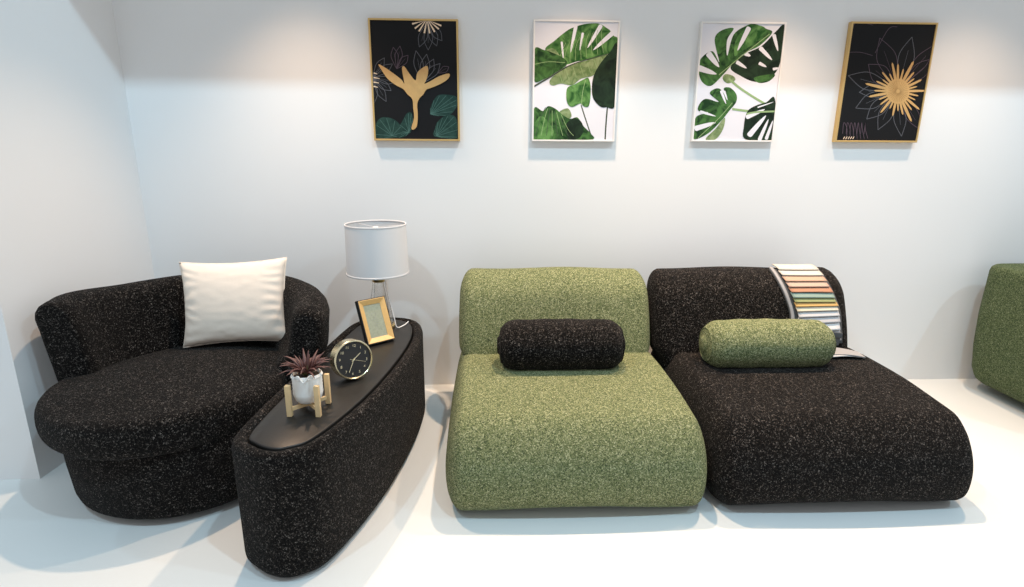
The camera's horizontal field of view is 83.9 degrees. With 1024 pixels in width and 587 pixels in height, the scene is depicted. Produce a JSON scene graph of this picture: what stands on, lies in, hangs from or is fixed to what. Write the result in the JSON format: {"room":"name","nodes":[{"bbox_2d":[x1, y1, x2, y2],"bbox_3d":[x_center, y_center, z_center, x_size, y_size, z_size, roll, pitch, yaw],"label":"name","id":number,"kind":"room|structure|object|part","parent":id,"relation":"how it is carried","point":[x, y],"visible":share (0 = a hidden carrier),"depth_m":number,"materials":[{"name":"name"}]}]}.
{"room":"store","nodes":[
{"label":"store","id":0,"kind":"room"},
{"bbox_2d":[0,0,154,479],"bbox_3d":[-2.869,-1.014,2.636,1.490,3.600,1.020,0,15,-2],"label":"wall","id":1,"kind":"structure","parent":0,"point":[72,214],"depth_m":2.67,"materials":[{"name":"white paint"}]},
{"bbox_2d":[0,379,1023,586],"bbox_3d":[1.256,1.285,1.246,9.600,0.100,5.400,0,15,-2],"label":"floor","id":2,"kind":"structure","parent":0,"point":[415,536],"depth_m":2.24,"materials":[{"name":"white"}]},
{"bbox_2d":[34,275,329,518],"bbox_3d":[-1.529,0.399,2.724,1.106,0.836,1.212,10,18,34],"label":"armchair","id":3,"kind":"object","parent":2,"relation":"on","point":[144,425],"visible":0.87,"depth_m":2.41,"materials":[{"name":"grey fabric"}]},
{"bbox_2d":[34,341,287,460],"bbox_3d":[-1.544,0.431,2.609,0.983,0.190,1.007,0,15,-2],"label":"seat cushion","id":4,"kind":"object","parent":3,"relation":"on","point":[150,400],"depth_m":2.35,"materials":[{"name":"grey fabric"}]},
{"bbox_3d":[-1.496,0.202,2.890,1.235,0.536,0.719,0,15,-2],"label":"backrest","id":5,"kind":"part","parent":3,"relation":"part of","materials":[{"name":"grey fabric"}]},
{"bbox_2d":[179,257,286,347],"bbox_3d":[-1.409,0.044,2.906,0.540,0.440,0.206,-2,15,-8],"label":"throw pillow","id":6,"kind":"object","parent":3,"relation":"on","point":[242,301],"visible":0.97,"depth_m":2.84,"materials":[{"name":"beige fabric"}]},
{"bbox_2d":[231,317,424,577],"bbox_3d":[-0.736,0.580,2.707,0.474,0.504,1.591,1,15,3],"label":"side table","id":7,"kind":"object","parent":2,"relation":"on","point":[306,483],"visible":0.89,"depth_m":2.10,"materials":[{"name":"grey fabric"}]},
{"bbox_2d":[284,373,331,416],"bbox_3d":[-0.785,0.390,2.200,0.128,0.125,0.132,0,15,1],"label":"plant stand","id":8,"kind":"object","parent":7,"relation":"on","point":[316,405],"visible":0.73,"depth_m":2.15,"materials":[{"name":"brown wood"}]},
{"bbox_3d":[-0.840,0.404,2.144,0.019,0.125,0.017,0,15,1],"label":"leg","id":9,"kind":"part","parent":8,"relation":"part of","materials":[{"name":"brown wood"}]},
{"bbox_2d":[278,349,331,403],"bbox_3d":[-0.785,0.318,2.190,0.196,0.196,0.206,0,15,-2],"label":"potted succulent","id":10,"kind":"object","parent":8,"relation":"on","point":[306,373],"visible":0.98,"depth_m":2.15,"materials":[{"name":"white ceramic"}]},
{"bbox_2d":[291,368,322,403],"bbox_3d":[-0.785,0.358,2.191,0.111,0.117,0.111,0,15,-2],"label":"pot","id":11,"kind":"object","parent":10,"relation":"attached to","point":[302,385],"depth_m":2.15,"materials":[{"name":"white ceramic"}]},
{"bbox_3d":[-0.731,0.405,2.143,0.019,0.125,0.017,0,15,1],"label":"leg","id":12,"kind":"part","parent":8,"relation":"part of","materials":[{"name":"brown wood"}]},
{"bbox_3d":[-0.730,0.376,2.255,0.019,0.125,0.017,0,15,1],"label":"leg","id":13,"kind":"part","parent":8,"relation":"part of","materials":[{"name":"brown wood"}]},
{"bbox_2d":[330,339,371,379],"bbox_3d":[-0.702,0.286,2.490,0.174,0.180,0.086,-11,19,-38],"label":"clock","id":14,"kind":"object","parent":7,"relation":"on","point":[350,359],"visible":1,"depth_m":2.47,"materials":[{"name":"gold metal"}]},
{"bbox_2d":[355,296,394,345],"bbox_3d":[-0.721,0.137,2.968,0.158,0.227,0.152,-13,19,-41],"label":"photo frame","id":15,"kind":"object","parent":7,"relation":"on","point":[373,314],"visible":1,"depth_m":2.95,"materials":[{"name":"gold wood"}]},
{"bbox_2d":[363,303,387,338],"bbox_3d":[-0.708,0.140,2.955,0.097,0.161,0.070,-13,19,-41],"label":"picture","id":16,"kind":"object","parent":15,"relation":"attached to","point":[375,316],"depth_m":2.95,"materials":[{"name":"grey"}]},
{"bbox_2d":[344,220,408,327],"bbox_3d":[-0.739,-0.095,3.151,0.339,0.585,0.339,0,15,-2],"label":"table lamp","id":17,"kind":"object","parent":7,"relation":"on","point":[376,251],"visible":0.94,"depth_m":2.99,"materials":[{"name":"white fabric"}]},
{"bbox_3d":[-0.738,-0.245,3.112,0.336,0.273,0.336,0,15,-2],"label":"lamp shade","id":18,"kind":"part","parent":17,"relation":"part of","materials":[{"name":"white fabric"}]},
{"bbox_3d":[-0.740,0.051,3.189,0.148,0.243,0.148,0,15,-2],"label":"glass","id":19,"kind":"part","parent":17,"relation":"part of","materials":[{"name":"white"}]},
{"bbox_3d":[-0.631,0.053,3.190,0.135,0.271,0.073,-10,18,-34],"label":"power cord","id":20,"kind":"part","parent":17,"relation":"part of","materials":[{"name":"white plastic"}]},
{"bbox_2d":[446,267,706,510],"bbox_3d":[0.257,0.378,2.840,1.128,0.832,1.260,0,15,-2],"label":"module","id":21,"kind":"object","parent":2,"relation":"on","point":[623,435],"visible":0.88,"depth_m":2.39,"materials":[{"name":"green fabric"}]},
{"bbox_3d":[0.235,0.157,3.182,1.059,0.576,0.411,0,15,-2],"label":"backrest","id":22,"kind":"part","parent":21,"relation":"part of","materials":[{"name":"green fabric"}]},
{"bbox_2d":[497,318,625,369],"bbox_3d":[0.243,0.246,2.841,0.636,0.241,0.269,0,15,-2],"label":"bolster cushion","id":23,"kind":"object","parent":21,"relation":"on","point":[569,343],"visible":1,"depth_m":2.73,"materials":[{"name":"black fabric"}]},
{"bbox_3d":[0.256,0.570,2.890,1.128,0.435,1.260,0,15,-2],"label":"seat","id":24,"kind":"part","parent":21,"relation":"part of","materials":[{"name":"green fabric"}]},
{"bbox_2d":[647,266,972,504],"bbox_3d":[1.373,0.372,2.885,1.180,0.831,1.260,0,15,-2],"label":"module","id":25,"kind":"object","parent":2,"relation":"on","point":[846,428],"visible":0.66,"depth_m":2.44,"materials":[{"name":"grey fabric"}]},
{"bbox_3d":[1.318,0.151,3.226,1.100,0.576,0.411,0,15,-2],"label":"backrest","id":26,"kind":"part","parent":25,"relation":"part of","materials":[{"name":"grey fabric"}]},
{"bbox_2d":[699,318,835,367],"bbox_3d":[1.285,0.246,2.884,0.659,0.236,0.263,0,15,-2],"label":"bolster cushion","id":27,"kind":"object","parent":25,"relation":"on","point":[737,343],"visible":1,"depth_m":2.78,"materials":[{"name":"green fabric"}]},
{"bbox_2d":[769,264,842,344],"bbox_3d":[1.619,0.062,3.157,0.340,0.398,0.316,0,15,-2],"label":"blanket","id":28,"kind":"object","parent":25,"relation":"on","point":[806,291],"visible":0.79,"depth_m":3.09,"materials":[{"name":"multicoloured paper"},{"name":"grey felt"}]},
{"bbox_3d":[1.392,0.564,2.936,1.141,0.435,1.260,0,15,-2],"label":"seat","id":29,"kind":"part","parent":25,"relation":"part of","materials":[{"name":"grey fabric"}]},
{"bbox_2d":[833,347,865,357],"bbox_3d":[1.729,0.312,3.011,0.227,0.026,0.145,0,15,-2],"label":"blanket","id":30,"kind":"object","parent":25,"relation":"on","point":[839,352],"visible":0.61,"depth_m":2.98,"materials":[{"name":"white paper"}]},
{"bbox_2d":[972,263,1023,402],"bbox_3d":[3.372,0.315,3.201,0.965,0.816,0.900,0,15,-2],"label":"tub chair","id":31,"kind":"object","parent":2,"relation":"on","point":[998,344],"visible":1,"depth_m":3.37,"materials":[{"name":"green fabric"}]},
{"bbox_2d":[111,0,1023,384],"bbox_3d":[1.654,-1.178,3.372,7.610,3.600,0.120,0,15,-2],"label":"wall","id":32,"kind":"structure","parent":0,"point":[252,127],"depth_m":3.36,"materials":[{"name":"white paint"}]},
{"bbox_2d":[368,18,459,140],"bbox_3d":[-0.541,-1.189,3.196,0.488,0.643,0.034,0,15,-2],"label":"framed picture","id":33,"kind":"object","parent":32,"relation":"attached to","point":[414,63],"visible":1,"depth_m":3.18,"materials":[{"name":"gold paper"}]},
{"bbox_2d":[531,19,619,141],"bbox_3d":[0.356,-1.196,3.232,0.480,0.646,0.033,0,15,-2],"label":"framed picture","id":34,"kind":"object","parent":32,"relation":"attached to","point":[575,68],"visible":1,"depth_m":3.22,"materials":[{"name":"white"}]},
{"bbox_2d":[690,21,786,141],"bbox_3d":[1.292,-1.204,3.269,0.483,0.645,0.033,0,15,-2],"label":"framed picture","id":35,"kind":"object","parent":32,"relation":"attached to","point":[739,64],"visible":1,"depth_m":3.26,"materials":[{"name":"white"}]},
{"bbox_2d":[832,21,937,142],"bbox_3d":[2.154,-1.214,3.302,0.500,0.654,0.034,0,15,-2],"label":"framed picture","id":36,"kind":"object","parent":32,"relation":"attached to","point":[886,67],"visible":1,"depth_m":3.29,"materials":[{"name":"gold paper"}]}
]}

